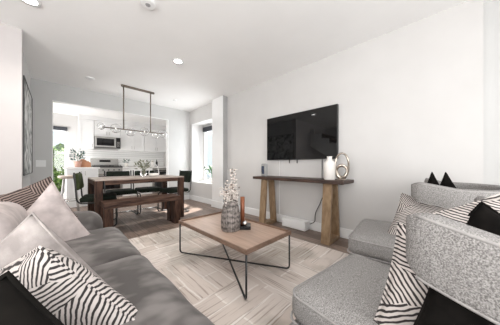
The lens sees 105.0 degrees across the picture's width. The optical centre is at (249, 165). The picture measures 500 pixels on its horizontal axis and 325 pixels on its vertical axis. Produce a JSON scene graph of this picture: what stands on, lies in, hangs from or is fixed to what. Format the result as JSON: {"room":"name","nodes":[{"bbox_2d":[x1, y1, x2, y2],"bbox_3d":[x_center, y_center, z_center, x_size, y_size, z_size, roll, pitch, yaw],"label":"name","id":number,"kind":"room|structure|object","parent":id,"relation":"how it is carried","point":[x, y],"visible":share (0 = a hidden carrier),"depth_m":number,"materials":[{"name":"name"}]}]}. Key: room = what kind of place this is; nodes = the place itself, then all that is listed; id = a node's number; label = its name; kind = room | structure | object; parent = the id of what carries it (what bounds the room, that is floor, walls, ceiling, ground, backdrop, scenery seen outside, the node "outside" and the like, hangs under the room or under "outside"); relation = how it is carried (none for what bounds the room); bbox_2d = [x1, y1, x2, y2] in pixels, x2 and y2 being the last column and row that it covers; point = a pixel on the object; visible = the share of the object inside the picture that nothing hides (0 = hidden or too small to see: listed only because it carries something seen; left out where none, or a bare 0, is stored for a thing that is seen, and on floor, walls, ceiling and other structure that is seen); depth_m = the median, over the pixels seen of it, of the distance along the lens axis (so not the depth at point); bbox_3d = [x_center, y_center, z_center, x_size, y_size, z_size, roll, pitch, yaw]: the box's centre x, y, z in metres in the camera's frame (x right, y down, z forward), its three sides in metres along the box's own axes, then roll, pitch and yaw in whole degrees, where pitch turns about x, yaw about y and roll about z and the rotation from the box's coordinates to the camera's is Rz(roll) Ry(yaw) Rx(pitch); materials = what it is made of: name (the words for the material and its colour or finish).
{"room":"living room","nodes":[
{"label":"living room","id":0,"kind":"room"},
{"bbox_2d":[0,23,22,194],"bbox_3d":[-3.441,-0.285,1.383,0.120,2.500,2.332,0,0,45],"label":"wall","id":1,"kind":"structure","parent":0,"point":[11,38],"depth_m":2.12,"materials":[{"name":"white paint"}]},
{"bbox_2d":[23,52,30,187],"bbox_3d":[-3.354,-0.285,2.802,1.750,2.500,0.114,0,0,45],"label":"wall","id":2,"kind":"structure","parent":0,"point":[27,178],"depth_m":2.88,"materials":[{"name":"grey paint"}]},
{"bbox_2d":[23,75,32,175],"bbox_3d":[-3.043,-0.465,2.611,1.110,1.170,0.052,0,0,45],"label":"painting","id":3,"kind":"object","parent":2,"relation":"attached to","point":[27,97],"visible":0.74,"depth_m":2.55,"materials":[{"name":"fabric"}]},
{"bbox_2d":[53,113,163,166],"bbox_3d":[-4.789,-0.245,6.065,0.162,2.420,4.300,0,0,45],"label":"wall","id":4,"kind":"structure","parent":0,"point":[133,156],"depth_m":5.95,"materials":[{"name":"white tile"}]},
{"bbox_2d":[53,126,67,130],"bbox_3d":[-5.441,-1.035,5.260,0.055,0.100,0.640,0,0,45],"label":"roller blind","id":5,"kind":"object","parent":4,"relation":"attached to","point":[54,127],"visible":0.44,"depth_m":5.37,"materials":[{"name":"black fabric"}]},
{"bbox_2d":[63,127,67,198],"bbox_3d":[-5.496,-0.065,5.315,0.050,2.060,0.680,0,0,45],"label":"door","id":6,"kind":"structure","parent":4,"relation":"in","point":[65,132],"depth_m":5.51,"materials":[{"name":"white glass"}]},
{"bbox_2d":[78,118,93,149],"bbox_3d":[-4.834,-0.910,5.656,0.347,0.850,0.345,0,0,45],"label":"upper cabinet","id":7,"kind":"object","parent":4,"relation":"attached to","point":[85,127],"visible":1,"depth_m":5.55,"materials":[{"name":"wood"}]},
{"bbox_2d":[94,120,119,137],"bbox_3d":[-4.481,-1.107,6.013,0.347,0.455,0.650,0,0,45],"label":"upper cabinet","id":8,"kind":"object","parent":4,"relation":"attached to","point":[106,132],"visible":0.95,"depth_m":5.88,"materials":[{"name":"wood"}]},
{"bbox_2d":[94,136,120,149],"bbox_3d":[-4.450,-0.698,5.983,0.429,0.345,0.644,0,0,45],"label":"microwave","id":9,"kind":"object","parent":8,"relation":"attached to","point":[100,142],"visible":0.95,"depth_m":5.85,"materials":[{"name":"metal"}]},
{"bbox_2d":[118,124,143,151],"bbox_3d":[-4.003,-0.910,6.497,0.347,0.850,0.700,0,0,45],"label":"upper cabinet","id":10,"kind":"object","parent":4,"relation":"attached to","point":[135,143],"visible":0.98,"depth_m":6.39,"materials":[{"name":"wood"}]},
{"bbox_2d":[144,127,165,152],"bbox_3d":[-3.485,-0.910,7.022,0.347,0.850,0.765,0,0,45],"label":"upper cabinet","id":11,"kind":"object","parent":4,"relation":"attached to","point":[158,145],"visible":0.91,"depth_m":6.88,"materials":[{"name":"wood"}]},
{"bbox_2d":[53,103,165,125],"bbox_3d":[-4.004,-1.545,5.289,2.670,0.180,4.300,0,0,45],"label":"ceiling","id":12,"kind":"structure","parent":0,"point":[59,108],"depth_m":5.49,"materials":[{"name":"paint"}]},
{"bbox_2d":[78,114,165,129],"bbox_3d":[-4.093,-1.395,6.420,0.327,0.117,2.475,0,0,45],"label":"soffit","id":13,"kind":"structure","parent":12,"relation":"attached to","point":[80,116],"depth_m":6.09,"materials":[{"name":"white paint"}]},
{"bbox_2d":[31,78,188,194],"bbox_3d":[-2.838,-0.285,4.484,0.120,2.500,3.006,0,0,45],"label":"wall","id":14,"kind":"structure","parent":0,"point":[43,93],"depth_m":3.89,"materials":[{"name":"grey paint"}]},
{"bbox_2d":[36,160,45,166],"bbox_3d":[-3.760,-0.035,3.453,0.014,0.120,0.124,0,0,45],"label":"light switch","id":15,"kind":"object","parent":14,"relation":"attached to","point":[39,163],"visible":1,"depth_m":3.45,"materials":[{"name":"white plastic"}]},
{"bbox_2d":[52,100,168,193],"bbox_3d":[-2.956,-0.122,4.365,0.128,2.175,2.150,0,0,45],"label":"trim","id":16,"kind":"structure","parent":14,"relation":"attached to","point":[53,101],"depth_m":4.52,"materials":[{"name":"white paint"}]},
{"bbox_2d":[189,195,211,203],"bbox_3d":[-1.278,0.900,5.046,1.310,0.130,0.015,0,0,45],"label":"baseboard","id":17,"kind":"structure","parent":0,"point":[192,197],"depth_m":5.06,"materials":[{"name":"white paint"}]},
{"bbox_2d":[71,193,350,253],"bbox_3d":[-2.101,1.025,2.426,9.600,0.120,5.700,0,0,45],"label":"floor","id":18,"kind":"structure","parent":0,"point":[151,220],"depth_m":3.30,"materials":[{"name":"brown wood"}]},
{"bbox_2d":[57,175,79,210],"bbox_3d":[-3.716,0.586,3.951,0.352,0.762,0.352,0,0,45],"label":"bar stool","id":19,"kind":"object","parent":18,"relation":"on","point":[63,177],"visible":0.5,"depth_m":3.83,"materials":[{"name":"grey wood"}]},
{"bbox_2d":[65,169,97,207],"bbox_3d":[-4.099,0.525,4.687,0.580,0.880,0.570,0,0,45],"label":"base cabinet","id":20,"kind":"object","parent":18,"relation":"on","point":[69,184],"visible":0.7,"depth_m":4.45,"materials":[{"name":"wood"}]},
{"bbox_2d":[63,167,99,168],"bbox_3d":[-4.117,0.064,4.691,0.610,0.038,0.650,0,0,45],"label":"countertop","id":21,"kind":"structure","parent":20,"relation":"on","point":[63,167],"depth_m":4.46,"materials":[{"name":"white stone"}]},
{"bbox_2d":[69,148,85,166],"bbox_3d":[-4.090,-0.184,4.551,0.340,0.456,0.320,0,0,45],"label":"potted plant","id":22,"kind":"object","parent":21,"relation":"on","point":[78,163],"visible":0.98,"depth_m":4.51,"materials":[{"name":"plant"}]},
{"bbox_2d":[84,161,90,166],"bbox_3d":[-3.983,-0.031,4.706,0.041,0.150,0.130,0,0,45],"label":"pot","id":23,"kind":"object","parent":21,"relation":"on","point":[87,163],"visible":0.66,"depth_m":4.70,"materials":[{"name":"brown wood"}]},
{"bbox_2d":[73,172,117,225],"bbox_3d":[-2.447,0.534,3.080,0.535,0.860,0.472,0,0,-34],"label":"dining chair","id":24,"kind":"object","parent":18,"relation":"on","point":[77,177],"visible":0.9,"depth_m":2.88,"materials":[{"name":"green fabric"}]},
{"bbox_2d":[90,158,122,196],"bbox_3d":[-4.371,0.378,5.855,0.701,1.175,0.704,0,0,45],"label":"range","id":25,"kind":"object","parent":18,"relation":"on","point":[105,165],"visible":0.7,"depth_m":5.80,"materials":[{"name":"metal"}]},
{"bbox_2d":[91,166,122,167],"bbox_3d":[-4.361,0.045,5.845,0.560,0.040,0.704,0,0,45],"label":"cooktop","id":26,"kind":"object","parent":25,"relation":"in","point":[91,166],"depth_m":5.66,"materials":[{"name":"silver metal"}]},
{"bbox_2d":[0,202,214,324],"bbox_3d":[-0.639,0.576,0.519,3.304,0.778,1.001,0,0,45],"label":"sofa","id":27,"kind":"object","parent":18,"relation":"on","point":[107,251],"visible":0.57,"depth_m":0.90,"materials":[{"name":"grey fabric"}]},
{"bbox_2d":[0,202,27,240],"bbox_3d":[-1.228,0.362,0.922,0.564,0.350,0.207,0,6,45],"label":"cushion","id":28,"kind":"object","parent":27,"relation":"on","point":[12,214],"depth_m":0.87,"materials":[{"name":"grey fabric"}]},
{"bbox_2d":[0,271,63,324],"bbox_3d":[-0.478,0.460,0.308,0.575,0.578,0.129,0,0,-24],"label":"throw pillow","id":29,"kind":"object","parent":27,"relation":"on","point":[18,306],"visible":1,"depth_m":0.32,"materials":[{"name":"black fabric"}]},
{"bbox_2d":[0,176,77,217],"bbox_3d":[-1.713,0.393,1.506,0.616,0.614,0.122,0,0,-30],"label":"throw pillow","id":30,"kind":"object","parent":27,"relation":"on","point":[26,196],"visible":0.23,"depth_m":1.46,"materials":[{"name":"fabric"}]},
{"bbox_2d":[0,212,110,286],"bbox_3d":[-0.824,0.514,0.725,0.678,0.685,0.206,0,0,-14],"label":"throw pillow","id":31,"kind":"object","parent":27,"relation":"on","point":[31,233],"visible":0.34,"depth_m":0.69,"materials":[{"name":"grey fabric"}]},
{"bbox_2d":[27,181,89,240],"bbox_3d":[-1.341,0.514,1.275,0.217,0.807,0.472,0,0,21],"label":"throw pillow","id":32,"kind":"object","parent":27,"relation":"on","point":[50,207],"visible":0.35,"depth_m":1.30,"materials":[{"name":"grey fabric"}]},
{"bbox_2d":[0,245,137,324],"bbox_3d":[-0.663,0.521,0.694,0.652,0.609,0.288,0,0,24],"label":"throw pillow","id":33,"kind":"object","parent":27,"relation":"on","point":[70,291],"visible":0.77,"depth_m":0.56,"materials":[{"name":"white fabric"}]},
{"bbox_2d":[64,227,140,267],"bbox_3d":[-1.237,0.615,1.220,0.764,0.214,0.834,0,0,45],"label":"seat cushion","id":34,"kind":"object","parent":27,"relation":"on","point":[108,244],"depth_m":1.25,"materials":[{"name":"grey fabric"}]},
{"bbox_2d":[92,255,214,324],"bbox_3d":[-0.624,0.610,0.615,0.987,0.220,0.837,0,0,45],"label":"seat cushion","id":35,"kind":"object","parent":27,"relation":"on","point":[157,300],"depth_m":0.79,"materials":[{"name":"grey fabric"}]},
{"bbox_2d":[104,170,138,214],"bbox_3d":[-2.519,0.534,3.752,0.535,0.860,0.472,0,0,45],"label":"dining chair","id":36,"kind":"object","parent":18,"relation":"on","point":[125,191],"visible":0.6,"depth_m":3.75,"materials":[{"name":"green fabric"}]},
{"bbox_2d":[122,168,136,196],"bbox_3d":[-4.011,0.525,6.291,0.651,0.880,0.405,0,0,45],"label":"base cabinet","id":37,"kind":"object","parent":18,"relation":"on","point":[123,169],"visible":0.34,"depth_m":6.08,"materials":[{"name":"wood"}]},
{"bbox_2d":[122,167,165,167],"bbox_3d":[-3.632,0.064,6.674,0.627,0.038,1.487,0,0,45],"label":"countertop","id":38,"kind":"structure","parent":37,"relation":"on","point":[122,167],"depth_m":6.27,"materials":[{"name":"white stone"}]},
{"bbox_2d":[122,159,129,166],"bbox_3d":[-4.055,-0.090,6.291,0.201,0.267,0.239,0,0,45],"label":"potted herb","id":39,"kind":"object","parent":38,"relation":"on","point":[124,161],"visible":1,"depth_m":6.24,"materials":[{"name":"white ceramic"}]},
{"bbox_2d":[88,175,183,216],"bbox_3d":[-2.007,0.584,3.447,0.860,0.762,1.315,0,0,45],"label":"dining table","id":40,"kind":"object","parent":18,"relation":"on","point":[95,184],"visible":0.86,"depth_m":3.22,"materials":[{"name":"brown wood"}]},
{"bbox_2d":[134,160,153,176],"bbox_3d":[-1.955,0.044,3.521,0.325,0.315,0.326,0,0,26],"label":"vase","id":41,"kind":"object","parent":40,"relation":"on","point":[143,171],"visible":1,"depth_m":3.48,"materials":[{"name":"clear glass"}]},
{"bbox_2d":[140,169,145,176],"bbox_3d":[-1.952,0.137,3.516,0.100,0.130,0.100,0,0,45],"label":"jar","id":42,"kind":"object","parent":41,"relation":"on","point":[143,171],"depth_m":3.48,"materials":[{"name":"clear glass"}]},
{"bbox_2d":[149,164,158,175],"bbox_3d":[-1.805,0.084,3.609,0.180,0.236,0.188,0,0,45],"label":"basket","id":43,"kind":"object","parent":40,"relation":"on","point":[150,174],"visible":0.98,"depth_m":3.55,"materials":[{"name":"white ceramic"}]},
{"bbox_2d":[149,173,158,175],"bbox_3d":[-1.805,0.174,3.609,0.180,0.055,0.180,0,0,45],"label":"tray","id":44,"kind":"object","parent":43,"relation":"on","point":[150,174],"depth_m":3.54,"materials":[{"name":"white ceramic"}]},
{"bbox_2d":[100,193,180,227],"bbox_3d":[-1.649,0.734,2.984,0.320,0.462,1.040,0,0,45],"label":"bench","id":45,"kind":"object","parent":18,"relation":"on","point":[173,200],"visible":0.78,"depth_m":2.85,"materials":[{"name":"brown wood"}]},
{"bbox_2d":[137,168,151,194],"bbox_3d":[-3.702,0.525,6.604,0.651,0.880,0.465,0,0,45],"label":"base cabinet","id":46,"kind":"object","parent":18,"relation":"on","point":[138,169],"visible":0.31,"depth_m":6.38,"materials":[{"name":"wood"}]},
{"bbox_2d":[133,170,163,213],"bbox_3d":[-2.182,0.534,4.122,0.535,0.860,0.472,0,0,45],"label":"dining chair","id":47,"kind":"object","parent":18,"relation":"on","point":[155,188],"visible":0.58,"depth_m":4.05,"materials":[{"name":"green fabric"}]},
{"bbox_2d":[152,168,165,192],"bbox_3d":[-3.311,0.527,6.973,0.650,0.875,0.590,0,0,45],"label":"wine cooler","id":48,"kind":"object","parent":18,"relation":"on","point":[162,171],"visible":0.33,"depth_m":6.72,"materials":[{"name":"metal"}]},
{"bbox_2d":[157,170,191,211],"bbox_3d":[-1.570,0.534,4.036,0.472,0.860,0.535,0,0,39],"label":"dining chair","id":49,"kind":"object","parent":18,"relation":"on","point":[187,175],"visible":0.69,"depth_m":4.03,"materials":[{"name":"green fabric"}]},
{"bbox_2d":[128,226,348,324],"bbox_3d":[0.123,0.959,1.519,3.760,0.012,2.095,0,0,45],"label":"rug","id":50,"kind":"object","parent":18,"relation":"on","point":[210,285],"visible":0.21,"depth_m":1.71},
{"bbox_2d":[179,211,290,299],"bbox_3d":[-0.198,0.769,1.892,1.040,0.365,0.565,0,0,45],"label":"coffee table","id":51,"kind":"object","parent":50,"relation":"on","point":[260,235],"visible":0.94,"depth_m":1.73,"materials":[{"name":"brown wood"}]},
{"bbox_2d":[221,200,240,232],"bbox_3d":[-0.181,0.469,1.809,0.184,0.272,0.184,0,0,45],"label":"ribbed vase","id":52,"kind":"object","parent":51,"relation":"on","point":[230,215],"visible":0.9,"depth_m":1.74,"materials":[{"name":"grey ceramic"}]},
{"bbox_2d":[219,169,239,203],"bbox_3d":[-0.185,0.237,1.830,0.218,0.417,0.195,0,0,-8],"label":"dried flowers","id":53,"kind":"object","parent":52,"relation":"in","point":[232,195],"visible":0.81,"depth_m":1.81,"materials":[{"name":"beige plant"}]},
{"bbox_2d":[240,196,250,229],"bbox_3d":[-0.061,0.455,1.852,0.136,0.300,0.116,0,0,-1],"label":"candle holder","id":54,"kind":"object","parent":51,"relation":"on","point":[244,225],"visible":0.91,"depth_m":1.85,"materials":[{"name":"black glass"}]},
{"bbox_2d":[290,195,499,324],"bbox_3d":[0.751,0.550,0.695,0.778,0.829,0.973,0,0,-37],"label":"armchair","id":55,"kind":"object","parent":50,"relation":"on","point":[460,261],"visible":0.85,"depth_m":0.52,"materials":[{"name":"grey fabric"}]},
{"bbox_2d":[292,254,389,324],"bbox_3d":[0.663,0.599,0.689,0.602,0.172,0.861,0,0,-37],"label":"seat cushion","id":56,"kind":"object","parent":55,"relation":"on","point":[349,291],"depth_m":0.80,"materials":[{"name":"grey fabric"}]},
{"bbox_2d":[373,223,428,324],"bbox_3d":[0.623,0.440,0.560,0.490,0.486,0.127,0,0,30],"label":"throw pillow","id":57,"kind":"object","parent":55,"relation":"on","point":[403,297],"visible":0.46,"depth_m":0.61,"materials":[{"name":"white fabric"}]},
{"bbox_2d":[413,287,495,324],"bbox_3d":[0.598,0.477,0.436,0.457,0.430,0.137,0,0,40],"label":"throw pillow","id":58,"kind":"object","parent":55,"relation":"on","point":[436,309],"visible":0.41,"depth_m":0.50,"materials":[{"name":"black fabric"}]},
{"bbox_2d":[431,193,499,223],"bbox_3d":[0.897,0.297,0.702,0.482,0.473,0.108,0,0,29],"label":"throw pillow","id":59,"kind":"object","parent":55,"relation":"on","point":[460,213],"visible":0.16,"depth_m":0.73,"materials":[{"name":"white fabric"}]},
{"bbox_2d":[466,201,499,235],"bbox_3d":[0.878,0.373,0.682,0.483,0.483,0.080,0,0,41],"label":"throw pillow","id":60,"kind":"object","parent":55,"relation":"on","point":[484,217],"visible":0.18,"depth_m":0.69,"materials":[{"name":"black fabric"}]},
{"bbox_2d":[347,178,499,265],"bbox_3d":[1.361,0.540,1.489,0.953,0.851,0.838,0,0,40],"label":"armchair","id":61,"kind":"object","parent":50,"relation":"on","point":[370,239],"visible":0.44,"depth_m":1.34,"materials":[{"name":"grey fabric"}]},
{"bbox_2d":[348,219,395,262],"bbox_3d":[1.284,0.599,1.457,0.861,0.172,0.662,0,0,40],"label":"seat cushion","id":62,"kind":"object","parent":61,"relation":"on","point":[370,239],"depth_m":1.42,"materials":[{"name":"grey fabric"}]},
{"bbox_2d":[387,193,446,234],"bbox_3d":[1.240,0.430,1.358,0.470,0.457,0.102,0,0,30],"label":"throw pillow","id":63,"kind":"object","parent":61,"relation":"on","point":[407,205],"visible":0.29,"depth_m":1.39,"materials":[{"name":"grey fabric"}]},
{"bbox_2d":[427,172,438,184],"bbox_3d":[1.524,0.333,1.587,0.081,0.565,0.222,0,0,-30],"label":"throw pillow","id":64,"kind":"object","parent":61,"relation":"on","point":[432,180],"visible":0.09,"depth_m":1.58,"materials":[{"name":"black fabric"}]},
{"bbox_2d":[440,172,455,187],"bbox_3d":[1.599,0.330,1.541,0.079,0.558,0.236,0,0,-32],"label":"throw pillow","id":65,"kind":"object","parent":61,"relation":"on","point":[446,181],"visible":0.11,"depth_m":1.54,"materials":[{"name":"black fabric"}]},
{"bbox_2d":[282,216,308,230],"bbox_3d":[0.697,0.897,2.976,0.410,0.135,0.125,0,0,45],"label":"cable box","id":66,"kind":"object","parent":18,"relation":"on","point":[299,224],"visible":1,"depth_m":2.91,"materials":[{"name":"white plastic"}]},
{"bbox_2d":[253,176,353,245],"bbox_3d":[0.684,0.573,2.810,1.425,0.785,0.380,0,0,45],"label":"console table","id":67,"kind":"object","parent":18,"relation":"on","point":[330,228],"visible":0.91,"depth_m":2.51,"materials":[{"name":"dark brown wood"},{"name":"medium brown wood"}]},
{"bbox_2d":[261,164,267,175],"bbox_3d":[0.240,0.075,3.204,0.064,0.210,0.140,0,0,-25],"label":"smart display","id":68,"kind":"object","parent":67,"relation":"on","point":[264,167],"visible":0.9,"depth_m":3.15,"materials":[{"name":"grey plastic"}]},
{"bbox_2d":[324,156,334,179],"bbox_3d":[1.000,0.034,2.414,0.136,0.292,0.136,0,0,45],"label":"bottle vase","id":69,"kind":"object","parent":67,"relation":"on","point":[329,164],"visible":1,"depth_m":2.36,"materials":[{"name":"white ceramic"}]},
{"bbox_2d":[335,152,349,179],"bbox_3d":[1.141,0.011,2.386,0.184,0.347,0.082,0,0,45],"label":"sculpture","id":70,"kind":"object","parent":67,"relation":"on","point":[347,167],"visible":0.98,"depth_m":2.36,"materials":[{"name":"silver metal"}]},
{"bbox_2d":[212,96,222,201],"bbox_3d":[-0.701,-0.285,4.403,0.415,2.500,0.120,0,0,45],"label":"wall pillar","id":71,"kind":"structure","parent":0,"point":[217,104],"depth_m":4.35,"materials":[{"name":"white paint"}]},
{"bbox_2d":[211,200,223,208],"bbox_3d":[-0.712,0.890,4.392,0.445,0.150,0.120,0,0,45],"label":"baseboard","id":72,"kind":"structure","parent":71,"relation":"attached to","point":[216,204],"depth_m":4.34,"materials":[{"name":"white paint"}]},
{"bbox_2d":[0,0,492,111],"bbox_3d":[-1.116,-1.595,1.453,6.830,0.120,5.700,0,0,45],"label":"ceiling","id":73,"kind":"structure","parent":0,"point":[227,48],"depth_m":2.29,"materials":[{"name":"paint"}]},
{"bbox_2d":[21,0,41,7],"bbox_3d":[-2.041,-1.527,1.776,0.156,0.012,0.156,0,0,45],"label":"recessed light","id":74,"kind":"object","parent":73,"relation":"in","point":[34,3],"visible":1,"depth_m":1.81,"materials":[{"name":"white plastic"}]},
{"bbox_2d":[97,84,167,137],"bbox_3d":[-2.267,-1.052,3.824,0.170,0.964,1.235,0,0,45],"label":"pendant light","id":75,"kind":"object","parent":73,"relation":"hanging from","point":[115,128],"visible":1,"depth_m":3.77,"materials":[{"name":"brown metal"}]},
{"bbox_2d":[140,0,155,9],"bbox_3d":[-0.959,-1.519,1.804,0.136,0.032,0.136,0,0,45],"label":"smoke detector","id":76,"kind":"object","parent":73,"relation":"attached to","point":[148,4],"visible":1,"depth_m":1.80,"materials":[{"name":"white plastic"}]},
{"bbox_2d":[172,58,183,64],"bbox_3d":[-1.059,-1.527,2.823,0.156,0.012,0.156,0,0,45],"label":"recessed light","id":77,"kind":"object","parent":73,"relation":"in","point":[176,61],"visible":1,"depth_m":2.82,"materials":[{"name":"white plastic"}]},
{"bbox_2d":[189,0,482,229],"bbox_3d":[0.312,-0.285,3.838,5.510,2.500,0.500,0,0,45],"label":"wall","id":78,"kind":"structure","parent":0,"point":[409,97],"depth_m":2.29,"materials":[{"name":"paint"}]},
{"bbox_2d":[192,181,211,183],"bbox_3d":[-1.111,0.458,5.159,1.106,0.015,0.380,0,0,45],"label":"trim","id":79,"kind":"structure","parent":78,"relation":"attached to","point":[205,182],"depth_m":5.18,"materials":[{"name":"white paint"}]},
{"bbox_2d":[204,165,211,182],"bbox_3d":[-1.054,0.220,5.044,0.340,0.459,0.391,0,0,6],"label":"plant","id":80,"kind":"object","parent":79,"relation":"on","point":[210,167],"visible":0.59,"depth_m":5.04,"materials":[{"name":"green plant"}]},
{"bbox_2d":[204,124,211,180],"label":"window","id":81,"kind":"structure","parent":78,"relation":"in","point":[205,179],"depth_m":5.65,"materials":[{"name":"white glass"}]},
{"bbox_2d":[203,125,211,131],"bbox_3d":[-1.000,-1.040,5.271,1.030,0.130,0.055,0,0,45],"label":"roller blind","id":82,"kind":"object","parent":81,"relation":"attached to","point":[208,128],"visible":0.44,"depth_m":5.43,"materials":[{"name":"black fabric"}]},
{"bbox_2d":[223,95,226,202],"bbox_3d":[-0.547,-0.359,4.253,0.012,2.349,0.113,0,0,45],"label":"trim","id":83,"kind":"structure","parent":78,"relation":"attached to","point":[224,97],"depth_m":4.23,"materials":[{"name":"grey paint"}]},
{"bbox_2d":[279,160,279,213],"bbox_3d":[0.555,0.412,3.233,0.157,0.995,0.010,0,0,45],"label":"cord","id":84,"kind":"object","parent":78,"relation":"attached to","point":[279,160],"visible":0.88,"depth_m":3.28,"materials":[{"name":"plastic"}]},
{"bbox_2d":[239,205,352,238],"bbox_3d":[0.787,0.900,3.007,3.665,0.130,0.015,0,0,45],"label":"baseboard","id":85,"kind":"structure","parent":78,"relation":"attached to","point":[344,233],"depth_m":2.89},
{"bbox_2d":[267,104,338,162],"bbox_3d":[0.753,-0.430,3.009,1.216,0.790,0.060,0,0,45],"label":"television","id":86,"kind":"object","parent":78,"relation":"attached to","point":[313,133],"visible":0.98,"depth_m":2.89,"materials":[{"name":"black plastic"}]},
{"bbox_2d":[483,0,499,184],"bbox_3d":[2.798,-0.285,1.496,1.320,2.500,0.340,0,0,45],"label":"wall","id":87,"kind":"structure","parent":0,"point":[491,10],"depth_m":1.79,"materials":[{"name":"grey paint"}]},
{"label":"outside","id":88,"kind":"structure","parent":0,"visible":0},
{"bbox_3d":[-7.484,1.045,9.499,8.000,0.120,15.000,0,0,45],"label":"ground","id":89,"kind":"structure","parent":88,"visible":0},
{"bbox_2d":[53,143,63,191],"bbox_3d":[-7.317,0.115,7.086,1.054,2.258,4.448,0,0,45],"label":"hedge","id":90,"kind":"object","parent":89,"relation":"on","point":[58,150],"visible":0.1,"depth_m":6.99,"materials":[{"name":"green plant"}]},
{"bbox_2d":[53,131,63,145],"bbox_3d":[-9.708,-0.335,8.884,0.300,2.600,7.000,0,0,45],"label":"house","id":91,"kind":"structure","parent":89,"relation":"on","point":[58,136],"depth_m":9.20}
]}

